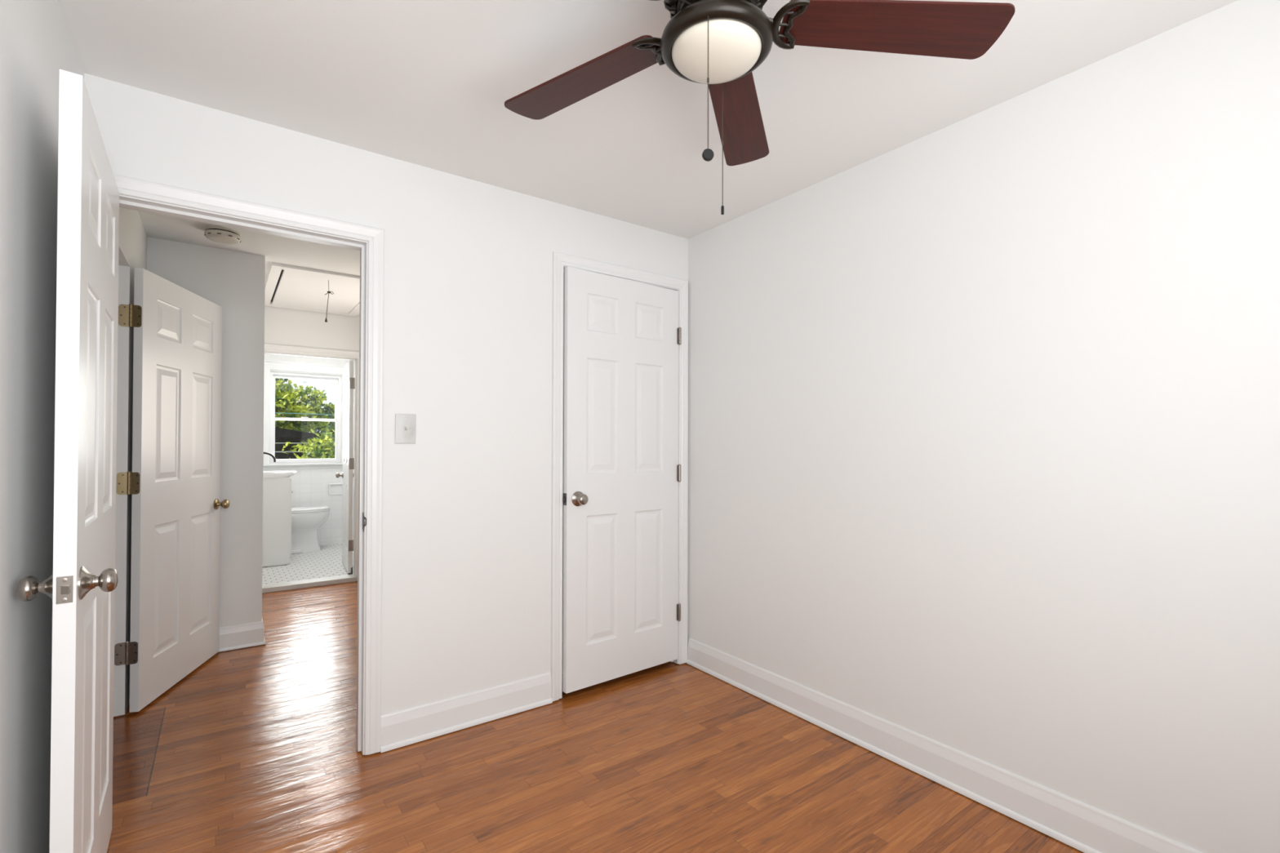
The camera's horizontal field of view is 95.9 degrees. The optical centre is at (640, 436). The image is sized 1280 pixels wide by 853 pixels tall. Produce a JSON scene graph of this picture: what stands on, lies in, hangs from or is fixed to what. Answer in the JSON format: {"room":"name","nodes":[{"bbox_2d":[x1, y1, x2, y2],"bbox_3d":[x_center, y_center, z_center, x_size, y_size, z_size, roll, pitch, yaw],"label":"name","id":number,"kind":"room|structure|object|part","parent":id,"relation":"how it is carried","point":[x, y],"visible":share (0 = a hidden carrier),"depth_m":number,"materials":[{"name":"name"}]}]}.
{"room":"empty bedroom","nodes":[
{"label":"empty bedroom","id":0,"kind":"room"},
{"bbox_2d":[0,0,146,852],"bbox_3d":[-1.405,-0.011,1.236,0.134,2.520,5.005,1,-1,-36],"label":"wall","id":1,"kind":"structure","parent":0,"point":[36,42],"depth_m":1.33,"materials":[{"name":"white paint"}]},
{"bbox_2d":[113,243,130,716],"bbox_3d":[-2.152,0.228,2.275,0.122,2.046,0.797,1,-1,-36],"label":"door frame","id":2,"kind":"structure","parent":1,"relation":"attached to","point":[124,265],"depth_m":2.61,"materials":[{"name":"white paint"}]},
{"bbox_2d":[114,267,229,712],"bbox_3d":[-2.375,0.241,2.998,0.104,2.018,0.797,0,-1,-10],"label":"door","id":3,"kind":"structure","parent":1,"relation":"in","point":[174,485],"depth_m":2.89,"materials":[{"name":"white paint"}]},
{"bbox_3d":[-2.417,0.389,3.341,0.065,0.062,0.062,0,-1,-14],"label":"knob","id":4,"kind":"part","parent":3,"relation":"part of","materials":[{"name":"gold metal"}]},
{"bbox_2d":[146,236,265,627],"bbox_3d":[-2.967,0.030,3.975,0.554,2.485,1.465,1,-1,-36],"label":"wall","id":5,"kind":"structure","parent":0,"point":[233,281],"depth_m":3.47,"materials":[{"name":"white paint"}]},
{"bbox_2d":[218,618,266,652],"bbox_3d":[-2.950,1.200,3.953,0.575,0.140,1.466,1,-1,-36],"label":"baseboard","id":6,"kind":"structure","parent":5,"relation":"attached to","point":[250,634],"depth_m":3.46,"materials":[{"name":"white paint"}]},
{"bbox_3d":[-2.950,1.258,3.953,0.575,0.020,1.466,1,-1,-36],"label":"shoe moulding","id":7,"kind":"part","parent":6,"relation":"part of","materials":[{"name":"white paint"}]},
{"bbox_2d":[137,210,359,315],"bbox_3d":[-2.207,-1.164,3.601,3.726,0.100,3.180,1,-1,-36],"label":"ceiling","id":8,"kind":"structure","parent":0,"point":[276,249],"depth_m":3.37,"materials":[{"name":"white paint"}]},
{"bbox_2d":[204,226,241,244],"bbox_3d":[-2.276,-1.095,3.149,0.164,0.049,0.164,1,-1,-36],"label":"smoke detector","id":9,"kind":"object","parent":8,"relation":"attached to","point":[218,234],"visible":1,"depth_m":3.10,"materials":[{"name":"beige plastic"}]},
{"bbox_2d":[264,262,359,322],"bbox_3d":[-2.449,-0.976,4.428,0.717,0.362,1.329,1,-1,-36],"label":"attic hatch","id":10,"kind":"object","parent":8,"relation":"attached to","point":[287,286],"visible":0.84,"depth_m":4.29,"materials":[{"name":"white paint"}]},
{"bbox_3d":[-2.449,-1.100,4.429,0.565,0.020,1.175,1,-1,-36],"label":"hatch panel","id":11,"kind":"part","parent":10,"relation":"part of","materials":[{"name":"white paint"}]},
{"bbox_3d":[-2.169,-0.946,4.025,0.058,0.295,0.019,1,-1,-36],"label":"pull cord","id":12,"kind":"part","parent":10,"relation":"part of","materials":[{"name":"grey fabric"}]},
{"bbox_2d":[264,353,355,470],"bbox_3d":[-3.853,0.106,6.795,1.740,2.585,0.140,1,-1,-36],"label":"wall","id":13,"kind":"structure","parent":0,"point":[267,357],"depth_m":6.73,"materials":[{"name":"white paint"}]},
{"bbox_2d":[262,360,345,470],"bbox_3d":[-3.891,-0.242,6.730,0.987,1.229,0.165,1,-1,-36],"label":"window","id":14,"kind":"structure","parent":13,"relation":"in","point":[269,418],"depth_m":6.65,"materials":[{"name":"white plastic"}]},
{"bbox_3d":[-3.866,0.339,6.688,0.987,0.066,0.075,1,-1,-36],"label":"sill","id":15,"kind":"part","parent":14,"relation":"part of","materials":[{"name":"white paint"}]},
{"bbox_3d":[-3.902,0.032,6.742,0.667,0.505,0.028,1,-1,-36],"label":"sash","id":16,"kind":"part","parent":14,"relation":"part of","materials":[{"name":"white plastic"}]},
{"bbox_3d":[-3.921,-0.448,6.774,0.667,0.516,0.028,1,-1,-36],"label":"sash","id":17,"kind":"part","parent":14,"relation":"part of","materials":[{"name":"white plastic"}]},
{"bbox_2d":[262,468,354,545],"bbox_3d":[-3.808,0.822,6.723,1.500,0.892,0.018,1,-1,-36],"label":"wall tile","id":18,"kind":"structure","parent":13,"relation":"attached to","point":[309,487],"depth_m":6.78,"materials":[{"name":"white tile"}]},
{"bbox_2d":[328,483,342,495],"bbox_3d":[-3.614,0.620,6.865,0.161,0.138,0.020,1,-1,-36],"label":"paper holder","id":19,"kind":"object","parent":18,"relation":"attached to","point":[334,488],"visible":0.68,"depth_m":6.86,"materials":[{"name":"white ceramic"}]},
{"bbox_2d":[264,305,359,351],"bbox_3d":[-2.667,0.043,5.160,1.740,2.485,0.100,1,-1,-36],"label":"wall","id":20,"kind":"structure","parent":0,"point":[282,326],"depth_m":4.98,"materials":[{"name":"white paint"}]},
{"bbox_2d":[264,343,359,580],"bbox_3d":[-2.859,0.258,5.009,0.837,2.051,0.118,1,-1,-36],"label":"door frame","id":21,"kind":"structure","parent":20,"relation":"attached to","point":[268,348],"depth_m":5.18,"materials":[{"name":"white paint"}]},
{"bbox_2d":[335,360,355,574],"bbox_3d":[-2.816,0.277,5.557,0.164,1.949,0.710,0,-1,-31],"label":"door","id":22,"kind":"structure","parent":20,"relation":"in","point":[347,475],"depth_m":5.33,"materials":[{"name":"white paint"}]},
{"bbox_3d":[-3.012,0.384,5.782,0.065,0.062,0.062,0,-1,-31],"label":"knob","id":23,"kind":"part","parent":22,"relation":"part of","materials":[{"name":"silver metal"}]},
{"bbox_2d":[84,73,688,755],"bbox_3d":[-0.777,0.004,2.590,2.740,2.520,0.120,1,-1,-36],"label":"wall","id":24,"kind":"structure","parent":0,"point":[466,601],"depth_m":2.48,"materials":[{"name":"white paint"}]},
{"bbox_2d":[16,69,119,852],"bbox_3d":[-1.452,0.230,1.525,0.160,2.020,0.769,1,-1,-38],"label":"door","id":25,"kind":"structure","parent":24,"relation":"in","point":[82,585],"depth_m":1.30,"materials":[{"name":"white paint"}]},
{"bbox_3d":[-1.300,0.325,1.246,0.062,0.073,0.073,1,-1,-38],"label":"knob","id":26,"kind":"part","parent":25,"relation":"part of","materials":[{"name":"silver metal"}]},
{"bbox_3d":[-1.224,0.325,1.228,0.026,0.057,0.003,1,-1,-38],"label":"latch plate","id":27,"kind":"part","parent":25,"relation":"part of","materials":[{"name":"silver metal"}]},
{"bbox_3d":[-1.222,0.326,1.306,0.062,0.073,0.073,1,-1,-38],"label":"knob","id":28,"kind":"part","parent":25,"relation":"part of","materials":[{"name":"silver metal"}]},
{"bbox_2d":[113,173,384,755],"bbox_3d":[-1.433,0.207,2.113,0.881,2.089,0.155,1,-1,-36],"label":"door frame","id":29,"kind":"structure","parent":24,"relation":"attached to","point":[136,194],"depth_m":2.29,"materials":[{"name":"white paint"}]},
{"bbox_3d":[-1.096,0.340,2.294,0.008,0.078,0.047,1,-1,-36],"label":"strike plate","id":30,"kind":"part","parent":29,"relation":"part of","materials":[{"name":"grey metal"}]},
{"bbox_2d":[395,413,416,443],"bbox_3d":[-0.961,-0.034,2.369,0.082,0.122,0.022,1,-1,-36],"label":"light switch","id":31,"kind":"object","parent":24,"relation":"attached to","point":[405,424],"visible":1,"depth_m":2.37,"materials":[{"name":"white plastic"}]},
{"bbox_2d":[380,672,552,752],"bbox_3d":[-0.730,1.191,2.528,0.759,0.140,0.021,1,-1,-36],"label":"baseboard","id":32,"kind":"structure","parent":24,"relation":"attached to","point":[411,726],"depth_m":2.50,"materials":[{"name":"white paint"}]},
{"bbox_3d":[-0.726,1.249,2.522,0.759,0.020,0.008,1,-1,-36],"label":"shoe moulding","id":33,"kind":"part","parent":32,"relation":"part of","materials":[{"name":"white paint"}]},
{"bbox_2d":[551,251,688,701],"bbox_3d":[-0.113,0.189,3.060,0.847,2.151,0.138,1,-1,-36],"label":"door frame","id":34,"kind":"structure","parent":24,"relation":"attached to","point":[560,260],"depth_m":2.80,"materials":[{"name":"white paint"}]},
{"bbox_2d":[562,266,681,693],"bbox_3d":[-0.061,0.206,2.992,0.747,2.055,0.096,1,-1,-38],"label":"door","id":35,"kind":"structure","parent":24,"relation":"in","point":[622,469],"depth_m":2.97,"materials":[{"name":"white paint"}]},
{"bbox_3d":[-0.363,0.301,2.790,0.003,0.057,0.026,1,-1,-38],"label":"latch plate","id":36,"kind":"part","parent":35,"relation":"part of","materials":[{"name":"silver metal"}]},
{"bbox_3d":[-0.284,0.301,2.792,0.073,0.073,0.062,1,-1,-38],"label":"knob","id":37,"kind":"part","parent":35,"relation":"part of","materials":[{"name":"silver metal"}]},
{"bbox_2d":[562,278,564,620],"bbox_3d":[-0.300,-0.019,3.431,0.740,2.585,0.680,1,-1,-36],"label":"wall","id":38,"kind":"structure","parent":0,"point":[563,278],"depth_m":3.60,"materials":[{"name":"white paint"}]},
{"bbox_2d":[106,543,1084,852],"bbox_3d":[-1.767,1.312,3.103,3.720,0.150,8.470,1,-1,-36],"label":"floor","id":39,"kind":"structure","parent":0,"point":[253,750],"depth_m":2.15,"materials":[{"name":"brown wood"}]},
{"bbox_2d":[262,452,297,567],"bbox_3d":[-3.733,0.702,5.777,0.505,1.105,0.484,1,-1,-36],"label":"vanity","id":40,"kind":"object","parent":39,"relation":"on","point":[277,485],"visible":0.6,"depth_m":5.63,"materials":[{"name":"white paint"}]},
{"bbox_2d":[263,452,275,462],"bbox_3d":[-3.788,0.250,5.772,0.245,0.200,0.101,1,-1,-36],"label":"faucet","id":41,"kind":"object","parent":40,"relation":"on","point":[274,460],"depth_m":5.80,"materials":[{"name":"black metal"}]},
{"bbox_2d":[262,470,297,478],"bbox_3d":[-3.732,0.369,5.781,0.505,0.190,0.484,1,-1,-36],"label":"sink","id":42,"kind":"object","parent":40,"relation":"in","point":[266,474],"depth_m":5.65,"materials":[{"name":"white ceramic"}]},
{"bbox_3d":[-3.519,0.805,5.794,0.016,0.760,0.214,1,-1,-36],"label":"door","id":43,"kind":"part","parent":40,"relation":"part of","materials":[{"name":"white paint"}]},
{"bbox_2d":[262,573,356,593],"bbox_3d":[-2.855,1.263,4.986,0.720,0.040,0.146,1,-1,-36],"label":"threshold","id":44,"kind":"object","parent":39,"relation":"on","point":[290,585],"visible":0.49,"depth_m":4.94,"materials":[{"name":"stone"}]},
{"bbox_2d":[291,506,329,554],"bbox_3d":[-3.848,0.867,6.310,0.814,0.795,0.420,1,-1,-36],"label":"toilet","id":45,"kind":"object","parent":39,"relation":"on","point":[306,521],"visible":0.52,"depth_m":6.31,"materials":[{"name":"white ceramic"}]},
{"bbox_3d":[-3.723,0.816,6.401,0.504,0.018,0.366,1,-1,-36],"label":"seat","id":46,"kind":"part","parent":45,"relation":"part of","materials":[{"name":"white ceramic"}]},
{"bbox_3d":[-3.723,0.794,6.402,0.504,0.025,0.366,1,-1,-36],"label":"lid","id":47,"kind":"part","parent":45,"relation":"part of","materials":[{"name":"white ceramic"}]},
{"bbox_2d":[57,0,1237,239],"bbox_3d":[0.191,-1.207,1.270,2.740,0.120,3.170,1,-1,-36],"label":"ceiling","id":48,"kind":"structure","parent":0,"point":[427,83],"depth_m":1.85,"materials":[{"name":"white paint"}]},
{"bbox_2d":[504,0,1015,214],"bbox_3d":[0.135,-0.850,1.270,1.221,0.595,1.272,1,-1,-36],"label":"ceiling fan","id":49,"kind":"object","parent":48,"relation":"hanging from","point":[718,44],"visible":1,"depth_m":1.32,"materials":[{"name":"brown wood"}]},
{"bbox_3d":[-0.153,-0.945,1.537,0.505,0.007,0.141,0,7,36],"label":"blade","id":50,"kind":"part","parent":49,"relation":"part of","materials":[{"name":"brown wood"}]},
{"bbox_3d":[0.139,-0.727,1.185,0.004,0.277,0.004,1,-1,-36],"label":"pull chain","id":51,"kind":"part","parent":49,"relation":"part of","materials":[{"name":"grey metal"}]},
{"bbox_3d":[0.170,-0.854,1.297,0.200,0.055,0.200,1,-1,-36],"label":"lamp shade","id":52,"kind":"part","parent":49,"relation":"part of","materials":[{"name":"white glass"}]},
{"bbox_3d":[0.204,-0.721,1.429,0.004,0.302,0.004,1,-1,-36],"label":"pull chain","id":53,"kind":"part","parent":49,"relation":"part of","materials":[{"name":"grey metal"}]},
{"bbox_3d":[0.287,-0.927,1.683,0.141,0.007,0.505,-9,-5,16],"label":"blade","id":54,"kind":"part","parent":49,"relation":"part of","materials":[{"name":"brown wood"}]},
{"bbox_3d":[0.573,-0.930,1.311,0.505,0.007,0.141,2,-11,-2],"label":"blade","id":55,"kind":"part","parent":49,"relation":"part of","materials":[{"name":"brown wood"}]},
{"bbox_2d":[687,0,1279,852],"bbox_3d":[0.999,0.006,2.371,0.120,2.520,4.020,1,-1,-36],"label":"wall","id":56,"kind":"structure","parent":0,"point":[984,406],"depth_m":1.87,"materials":[{"name":"white paint"}]},
{"bbox_2d":[686,638,1201,852],"bbox_3d":[1.159,1.191,2.015,0.021,0.140,3.032,1,-1,-36],"label":"baseboard","id":57,"kind":"structure","parent":56,"relation":"attached to","point":[1086,828],"depth_m":2.07,"materials":[{"name":"white paint"}]},
{"label":"outside","id":58,"kind":"structure","parent":0,"visible":0},
{"bbox_3d":[-21.935,4.529,33.830,80.000,0.200,64.400,1,-1,-36],"label":"ground","id":59,"kind":"structure","parent":58,"visible":0},
{"bbox_2d":[275,377,288,383],"bbox_3d":[-15.248,-0.043,21.547,4.384,8.735,3.859,1,-1,-36],"label":"leafy tree","id":60,"kind":"object","parent":59,"relation":"on","point":[276,379],"visible":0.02,"depth_m":21.54,"materials":[{"name":"green plant"}]},
{"bbox_2d":[275,426,321,458],"bbox_3d":[-11.171,1.888,14.851,4.800,4.750,3.400,1,-1,-36],"label":"shed","id":61,"kind":"object","parent":59,"relation":"on","point":[282,436],"visible":0.07,"depth_m":14.61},
{"bbox_2d":[275,377,335,440],"bbox_3d":[-12.060,1.123,19.257,3.449,6.376,3.292,0,-1,0],"label":"maple tree","id":62,"kind":"object","parent":59,"relation":"on","point":[286,397],"visible":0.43,"depth_m":19.15,"materials":[{"name":"green plant"}]},
{"bbox_2d":[281,428,335,458],"bbox_3d":[-6.934,1.963,13.522,3.018,4.610,2.882,0,-1,-10],"label":"maple tree","id":63,"kind":"object","parent":59,"relation":"on","point":[330,446],"visible":0.14,"depth_m":13.17,"materials":[{"name":"green plant"}]},
{"bbox_2d":[309,412,335,458],"bbox_3d":[-15.047,1.452,28.132,3.674,5.882,4.888,0,-1,35],"label":"leafy tree","id":64,"kind":"object","parent":59,"relation":"on","point":[331,426],"visible":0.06,"depth_m":26.95,"materials":[{"name":"green plant"}]},
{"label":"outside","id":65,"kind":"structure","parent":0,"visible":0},
{"bbox_2d":[275,412,334,415],"bbox_3d":[-7.390,-0.590,14.526,12.800,0.098,0.024,1,-1,-36],"label":"cable","id":66,"kind":"object","parent":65,"point":[275,412],"visible":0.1,"depth_m":13.98,"materials":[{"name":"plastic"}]}
]}

